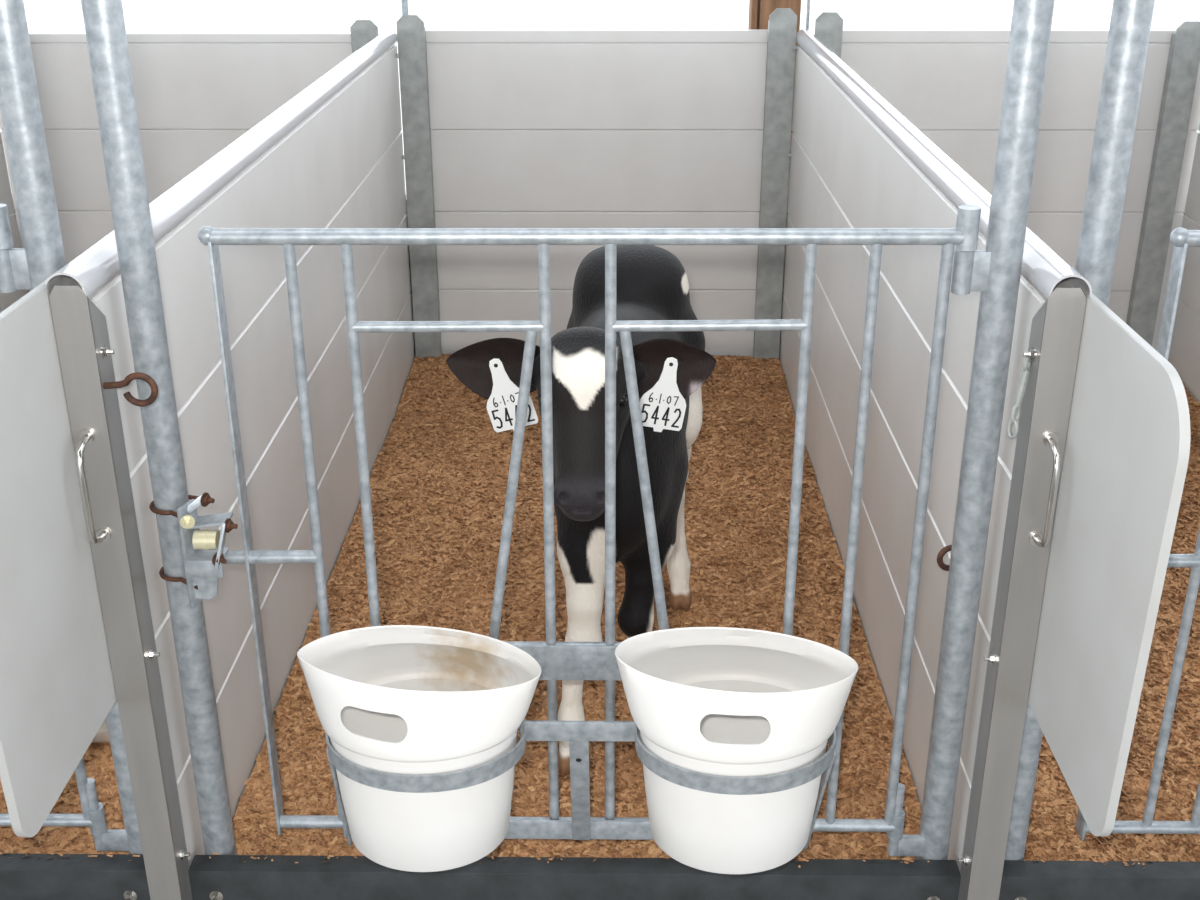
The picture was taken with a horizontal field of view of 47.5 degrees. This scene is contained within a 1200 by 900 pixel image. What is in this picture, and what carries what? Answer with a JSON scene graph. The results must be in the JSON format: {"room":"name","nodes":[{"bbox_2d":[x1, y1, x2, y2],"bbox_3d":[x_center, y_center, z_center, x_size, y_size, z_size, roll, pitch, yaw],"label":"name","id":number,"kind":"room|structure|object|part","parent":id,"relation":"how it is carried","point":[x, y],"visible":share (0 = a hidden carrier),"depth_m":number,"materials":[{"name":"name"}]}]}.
{"room":"farm building","nodes":[
{"label":"farm building","id":0,"kind":"room"},
{"bbox_2d":[12,197,1186,356],"bbox_3d":[-0.010,-0.552,4.906,7.000,0.720,0.080,0,23,1],"label":"wall","id":1,"kind":"structure","parent":0,"point":[12,197],"depth_m":4.82,"materials":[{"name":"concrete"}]},
{"bbox_3d":[-0.073,1.869,0.103,28.000,0.100,13.000,0,23,1],"label":"floor","id":2,"kind":"structure","parent":0,"visible":0},
{"bbox_2d":[0,132,28,311],"bbox_3d":[-2.044,-0.254,3.371,0.057,1.200,2.832,0,23,1],"label":"wall","id":3,"kind":"structure","parent":2,"relation":"on","point":[6,299],"depth_m":4.62,"materials":[{"name":"white plastic"}]},
{"bbox_2d":[0,742,128,853],"bbox_3d":[-1.369,0.216,3.613,1.303,0.045,2.764,0,23,1],"label":"wood shavings","id":4,"kind":"object","parent":2,"relation":"on","point":[98,759],"visible":0.02,"depth_m":2.56},
{"bbox_2d":[91,718,109,742],"bbox_3d":[-1.336,0.289,2.863,0.936,0.495,0.498,0,23,1],"label":"calf","id":5,"kind":"structure","parent":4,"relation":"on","point":[102,736],"depth_m":2.74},
{"bbox_2d":[0,0,142,853],"bbox_3d":[-0.809,-0.629,1.768,0.104,3.160,0.051,0,23,1],"label":"pipe","id":6,"kind":"object","parent":2,"relation":"on","point":[42,255],"visible":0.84,"depth_m":1.87,"materials":[{"name":"metal"}]},
{"bbox_2d":[0,203,106,835],"bbox_3d":[-1.385,0.152,2.105,1.127,1.070,0.034,0,23,1],"label":"gate","id":7,"kind":"object","parent":6,"relation":"attached to","point":[94,819],"visible":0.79,"depth_m":2.29,"materials":[{"name":"metal"}]},
{"bbox_3d":[-1.367,0.622,2.304,1.030,0.020,0.021,0,23,1],"label":"rail","id":8,"kind":"part","parent":7,"relation":"part of","materials":[{"name":"metal"}]},
{"bbox_2d":[49,285,192,899],"bbox_3d":[-0.674,0.322,2.060,0.127,1.183,0.101,0,23,1],"label":"end post","id":9,"kind":"object","parent":2,"relation":"on","point":[81,331],"visible":1,"depth_m":2.00,"materials":[{"name":"silver metal"}]},
{"bbox_2d":[79,428,94,443],"bbox_3d":[-0.717,-0.019,1.906,0.022,0.022,0.004,0,23,1],"label":"washer","id":10,"kind":"object","parent":9,"relation":"in","point":[86,434],"depth_m":1.90,"materials":[{"name":"silver metal"}]},
{"bbox_3d":[-0.717,0.060,1.918,0.010,0.166,0.048,0,23,1],"label":"pull handle","id":11,"kind":"part","parent":9,"relation":"part of","materials":[{"name":"silver metal"}]},
{"bbox_2d":[96,528,110,542],"bbox_3d":[-0.717,0.124,1.968,0.022,0.022,0.004,0,23,1],"label":"washer","id":12,"kind":"object","parent":9,"relation":"in","point":[105,533],"depth_m":1.97,"materials":[{"name":"silver metal"}]},
{"bbox_2d":[81,0,236,854],"bbox_3d":[-0.652,-0.628,1.767,0.051,3.160,0.051,0,23,1],"label":"pipe","id":13,"kind":"object","parent":2,"relation":"on","point":[104,23],"visible":1,"depth_m":1.97,"materials":[{"name":"metal"}]},
{"bbox_2d":[149,492,237,606],"bbox_3d":[-0.613,0.143,2.076,0.154,0.179,0.084,17,29,35],"label":"latch","id":14,"kind":"object","parent":13,"relation":"attached to","point":[204,552],"visible":0.88,"depth_m":2.04,"materials":[{"name":"metal"}]},
{"bbox_3d":[-0.616,0.157,2.062,0.006,0.165,0.040,8,25,18],"label":"plate","id":15,"kind":"part","parent":14,"relation":"part of","materials":[{"name":"metal"}]},
{"bbox_2d":[184,547,228,577],"bbox_3d":[-0.593,0.170,2.060,0.056,0.028,0.044,0,23,1],"label":"bracket","id":16,"kind":"object","parent":14,"relation":"attached to","point":[198,563],"depth_m":2.04,"materials":[{"name":"metal"}]},
{"bbox_2d":[189,512,232,528],"bbox_3d":[-0.585,0.106,2.049,0.060,0.012,0.036,0,23,1],"label":"bracket","id":17,"kind":"object","parent":14,"relation":"attached to","point":[224,519],"depth_m":2.04,"materials":[{"name":"metal"}]},
{"bbox_3d":[-0.565,0.141,2.037,0.020,0.073,0.037,0,23,1],"label":"keeper arm","id":18,"kind":"part","parent":14,"relation":"part of","materials":[{"name":"metal"}]},
{"bbox_2d":[0,33,378,291],"bbox_3d":[-1.369,-0.823,4.703,1.285,1.182,0.040,0,23,1],"label":"panel","id":19,"kind":"object","parent":2,"relation":"on","point":[195,94],"visible":0.38,"depth_m":4.53,"materials":[{"name":"white plastic"}]},
{"bbox_2d":[45,29,414,866],"bbox_3d":[-0.697,-0.249,3.356,0.064,1.200,2.832,0,23,1],"label":"wall","id":20,"kind":"structure","parent":2,"relation":"on","point":[331,155],"depth_m":2.81,"materials":[{"name":"white plastic"}]},
{"bbox_2d":[0,276,116,836],"bbox_3d":[-0.747,0.144,1.808,0.012,0.658,0.415,0,23,1],"label":"shield","id":21,"kind":"object","parent":20,"relation":"attached to","point":[57,688],"visible":0.91,"depth_m":1.81,"materials":[{"name":"white plastic"}]},
{"bbox_2d":[0,853,150,899],"bbox_3d":[-1.388,0.776,2.327,1.286,0.180,0.057,0,23,1],"label":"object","id":22,"kind":"structure","parent":20,"relation":"attached to","point":[37,876],"depth_m":2.29,"materials":[{"name":"black plastic"}]},
{"bbox_3d":[-0.701,-0.778,3.126,0.057,0.046,2.832,0,23,1],"label":"cap rail","id":23,"kind":"part","parent":20,"relation":"part of","materials":[{"name":"white plastic"}]},
{"bbox_2d":[350,20,377,53],"bbox_3d":[-0.760,-0.825,4.646,0.088,1.230,0.038,0,23,1],"label":"post","id":24,"kind":"object","parent":2,"relation":"on","point":[362,32],"visible":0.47,"depth_m":4.40,"materials":[{"name":"metal"}]},
{"bbox_2d":[401,0,408,14],"bbox_3d":[-0.637,-1.738,4.325,0.021,3.160,0.022,0,23,1],"label":"rod","id":25,"kind":"object","parent":2,"relation":"on","point":[404,3],"visible":0.02,"depth_m":4.44,"materials":[{"name":"metal"}]},
{"bbox_2d":[396,15,441,357],"bbox_3d":[-0.610,-0.831,4.641,0.088,1.245,0.038,0,23,1],"label":"post","id":26,"kind":"object","parent":2,"relation":"on","point":[411,31],"visible":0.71,"depth_m":4.57,"materials":[{"name":"metal"}]},
{"bbox_2d":[232,353,920,859],"bbox_3d":[-0.027,0.222,3.599,1.309,0.049,2.766,0,23,1],"label":"wood shavings","id":27,"kind":"object","parent":2,"relation":"on","point":[439,474],"visible":0.42,"depth_m":3.38},
{"bbox_2d":[446,245,715,775],"bbox_3d":[0.055,0.081,2.823,0.459,0.888,0.991,7,25,16],"label":"calf","id":28,"kind":"object","parent":27,"relation":"on","point":[672,367],"visible":0.76,"depth_m":2.50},
{"bbox_2d":[426,29,767,355],"bbox_3d":[-0.011,-0.823,4.685,1.260,1.192,0.040,0,23,1],"label":"panel","id":29,"kind":"object","parent":2,"relation":"on","point":[531,128],"visible":0.52,"depth_m":4.58,"materials":[{"name":"white plastic"}]},
{"bbox_2d":[748,0,800,185],"bbox_3d":[0.591,-1.776,4.509,0.162,3.250,0.140,0,23,1],"label":"timber post","id":30,"kind":"object","parent":2,"relation":"on","point":[759,10],"visible":0.02,"depth_m":4.57,"materials":[{"name":"brown wood"}]},
{"bbox_2d":[753,8,796,358],"bbox_3d":[0.588,-0.837,4.623,0.088,1.265,0.038,0,23,1],"label":"post","id":31,"kind":"object","parent":2,"relation":"on","point":[782,22],"visible":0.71,"depth_m":4.55,"materials":[{"name":"metal"}]},
{"bbox_2d":[806,0,809,29],"bbox_3d":[0.678,-1.734,4.310,0.010,3.160,0.011,0,23,1],"label":"rod","id":32,"kind":"object","parent":2,"relation":"on","point":[808,1],"visible":0.02,"depth_m":4.44,"materials":[{"name":"metal"}]},
{"bbox_2d":[815,12,842,57],"bbox_3d":[0.736,-0.831,4.624,0.088,1.253,0.038,0,23,1],"label":"post","id":33,"kind":"object","parent":2,"relation":"on","point":[828,25],"visible":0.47,"depth_m":4.38,"materials":[{"name":"metal"}]},
{"bbox_2d":[779,29,1091,870],"bbox_3d":[0.618,-0.245,3.341,0.108,1.200,2.832,0,23,1],"label":"wall","id":34,"kind":"structure","parent":2,"relation":"on","point":[856,161],"depth_m":2.85,"materials":[{"name":"white plastic"}]},
{"bbox_2d":[188,855,960,899],"bbox_3d":[-0.044,0.780,2.312,1.286,0.180,0.057,0,23,1],"label":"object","id":35,"kind":"structure","parent":34,"relation":"attached to","point":[217,877],"depth_m":2.28,"materials":[{"name":"black plastic"}]},
{"bbox_2d":[0,851,1151,867],"bbox_3d":[-0.059,0.689,2.290,1.976,0.002,0.029,0,23,1],"label":"wood shavings","id":36,"kind":"object","parent":35,"relation":"on","point":[60,854],"visible":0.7,"depth_m":2.29,"materials":[{"name":"brown wood"}]},
{"bbox_3d":[0.643,-0.774,3.111,0.057,0.046,2.832,0,23,1],"label":"cap rail","id":37,"kind":"part","parent":34,"relation":"part of","materials":[{"name":"white plastic"}]},
{"bbox_2d":[999,860,1199,899],"bbox_3d":[1.300,0.785,2.296,1.286,0.180,0.057,0,23,1],"label":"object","id":38,"kind":"structure","parent":34,"relation":"attached to","point":[1021,879],"depth_m":2.26,"materials":[{"name":"black plastic"}]},
{"bbox_2d":[1028,285,1190,835],"bbox_3d":[0.652,0.150,1.798,0.012,0.641,0.404,0,23,1],"label":"shield","id":39,"kind":"object","parent":34,"relation":"attached to","point":[1127,449],"visible":0.96,"depth_m":1.74,"materials":[{"name":"white plastic"}]},
{"bbox_2d":[887,0,1054,859],"bbox_3d":[0.537,-0.624,1.753,0.104,3.160,0.051,0,23,1],"label":"pipe","id":40,"kind":"object","parent":2,"relation":"on","point":[994,271],"visible":0.98,"depth_m":1.97,"materials":[{"name":"metal"}]},
{"bbox_2d":[198,205,980,840],"bbox_3d":[-0.041,0.156,2.089,1.127,1.070,0.034,0,23,1],"label":"gate","id":41,"kind":"object","parent":40,"relation":"attached to","point":[964,237],"visible":0.83,"depth_m":1.99,"materials":[{"name":"metal"}]},
{"bbox_3d":[-0.215,-0.176,1.943,0.275,0.018,0.016,0,23,1],"label":"cross rail","id":42,"kind":"part","parent":41,"relation":"part of","materials":[{"name":"metal"}]},
{"bbox_3d":[-0.033,0.312,2.152,0.303,0.018,0.019,0,23,1],"label":"rail","id":43,"kind":"part","parent":41,"relation":"part of","materials":[{"name":"metal"}]},
{"bbox_2d":[325,645,836,848],"bbox_3d":[-0.038,0.527,2.101,0.785,0.375,0.246,0,23,1],"label":"holder","id":44,"kind":"object","parent":41,"relation":"attached to","point":[556,662],"visible":0.48,"depth_m":2.07,"materials":[{"name":"metal"}]},
{"bbox_2d":[297,625,541,871],"bbox_3d":[-0.262,0.441,2.059,0.292,0.323,0.260,17,29,34],"label":"pail","id":45,"kind":"object","parent":44,"relation":"in","point":[397,699],"visible":0.97,"depth_m":2.01,"materials":[{"name":"plastic"}]},
{"bbox_3d":[-0.032,0.335,2.149,0.760,0.062,0.005,0,23,1],"label":"plate","id":46,"kind":"part","parent":44,"relation":"part of","materials":[{"name":"metal"}]},
{"bbox_3d":[-0.039,0.633,2.274,0.780,0.036,0.006,0,23,1],"label":"plate","id":47,"kind":"part","parent":44,"relation":"part of","materials":[{"name":"metal"}]},
{"bbox_2d":[615,627,858,873],"bbox_3d":[0.198,0.442,2.054,0.276,0.323,0.274,-21,31,-39],"label":"pail","id":48,"kind":"object","parent":44,"relation":"in","point":[721,701],"visible":0.97,"depth_m":2.00,"materials":[{"name":"white plastic"}]},
{"bbox_3d":[-0.025,-0.295,1.889,1.050,0.024,0.023,0,23,1],"label":"rail","id":49,"kind":"part","parent":41,"relation":"part of","materials":[{"name":"metal"}]},
{"bbox_3d":[-0.024,0.627,2.289,1.030,0.020,0.021,0,23,1],"label":"rail","id":50,"kind":"part","parent":41,"relation":"part of","materials":[{"name":"metal"}]},
{"bbox_3d":[0.154,-0.177,1.938,0.278,0.019,0.016,0,23,1],"label":"cross rail","id":51,"kind":"part","parent":41,"relation":"part of","materials":[{"name":"metal"}]},
{"bbox_2d":[841,29,1199,349],"bbox_3d":[1.346,-0.818,4.670,1.285,1.192,0.040,0,23,1],"label":"panel","id":52,"kind":"object","parent":2,"relation":"on","point":[948,83],"visible":0.18,"depth_m":4.51,"materials":[{"name":"white plastic"}]},
{"bbox_2d":[958,287,1085,899],"bbox_3d":[0.610,0.327,2.045,0.075,1.183,0.101,0,23,1],"label":"end post","id":53,"kind":"object","parent":2,"relation":"on","point":[1044,393],"visible":1,"depth_m":1.99,"materials":[{"name":"silver metal"}]},
{"bbox_2d":[1029,532,1042,546],"bbox_3d":[0.625,0.129,1.952,0.022,0.022,0.004,0,23,1],"label":"washer","id":54,"kind":"object","parent":53,"relation":"in","point":[1034,537],"depth_m":1.95,"materials":[{"name":"silver metal"}]},
{"bbox_3d":[0.625,0.065,1.903,0.010,0.166,0.048,0,23,1],"label":"pull handle","id":55,"kind":"part","parent":53,"relation":"part of","materials":[{"name":"silver metal"}]},
{"bbox_2d":[1043,432,1058,446],"bbox_3d":[0.625,-0.015,1.890,0.022,0.022,0.004,0,23,1],"label":"washer","id":56,"kind":"object","parent":53,"relation":"in","point":[1049,438],"depth_m":1.89,"materials":[{"name":"silver metal"}]},
{"bbox_2d":[1005,0,1154,859],"bbox_3d":[0.693,-0.624,1.751,0.051,3.160,0.051,0,23,1],"label":"pipe","id":57,"kind":"object","parent":2,"relation":"on","point":[1131,20],"visible":0.3,"depth_m":1.84,"materials":[{"name":"metal"}]},
{"bbox_2d":[1075,227,1199,839],"bbox_3d":[1.303,0.161,2.074,1.127,1.070,0.034,0,23,1],"label":"gate","id":58,"kind":"object","parent":57,"relation":"attached to","point":[1181,238],"visible":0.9,"depth_m":2.14,"materials":[{"name":"metal"}]},
{"bbox_3d":[1.320,0.631,2.273,1.030,0.020,0.021,0,23,1],"label":"rail","id":59,"kind":"part","parent":58,"relation":"part of","materials":[{"name":"metal"}]},
{"bbox_3d":[1.319,-0.291,1.874,1.050,0.024,0.023,0,23,1],"label":"rail","id":60,"kind":"part","parent":58,"relation":"part of","materials":[{"name":"metal"}]},
{"bbox_2d":[1024,382,1199,861],"bbox_3d":[1.315,0.224,3.583,1.304,0.050,2.763,0,23,1],"label":"wood shavings","id":61,"kind":"object","parent":2,"relation":"on","point":[1052,835],"visible":0.1,"depth_m":2.70},
{"bbox_2d":[1126,21,1199,345],"bbox_3d":[1.893,-0.814,4.616,0.088,1.225,0.038,0,23,1],"label":"post","id":62,"kind":"object","parent":2,"relation":"on","point":[1184,52],"visible":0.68,"depth_m":4.56,"materials":[{"name":"metal"}]},
{"bbox_2d":[1168,123,1199,402],"bbox_3d":[1.987,-0.240,3.325,0.057,1.200,2.832,0,23,1],"label":"wall","id":63,"kind":"structure","parent":2,"relation":"on","point":[1184,352],"depth_m":4.57,"materials":[{"name":"white plastic"}]},
{"label":"outside","id":64,"kind":"structure","parent":0,"visible":0},
{"bbox_2d":[0,0,1199,192],"bbox_3d":[-0.043,0.984,2.444,160.000,0.100,160.000,0,23,1],"label":"sky","id":65,"kind":"structure","parent":64,"point":[42,16],"depth_m":17.37,"materials":[{"name":"white"}]}
]}

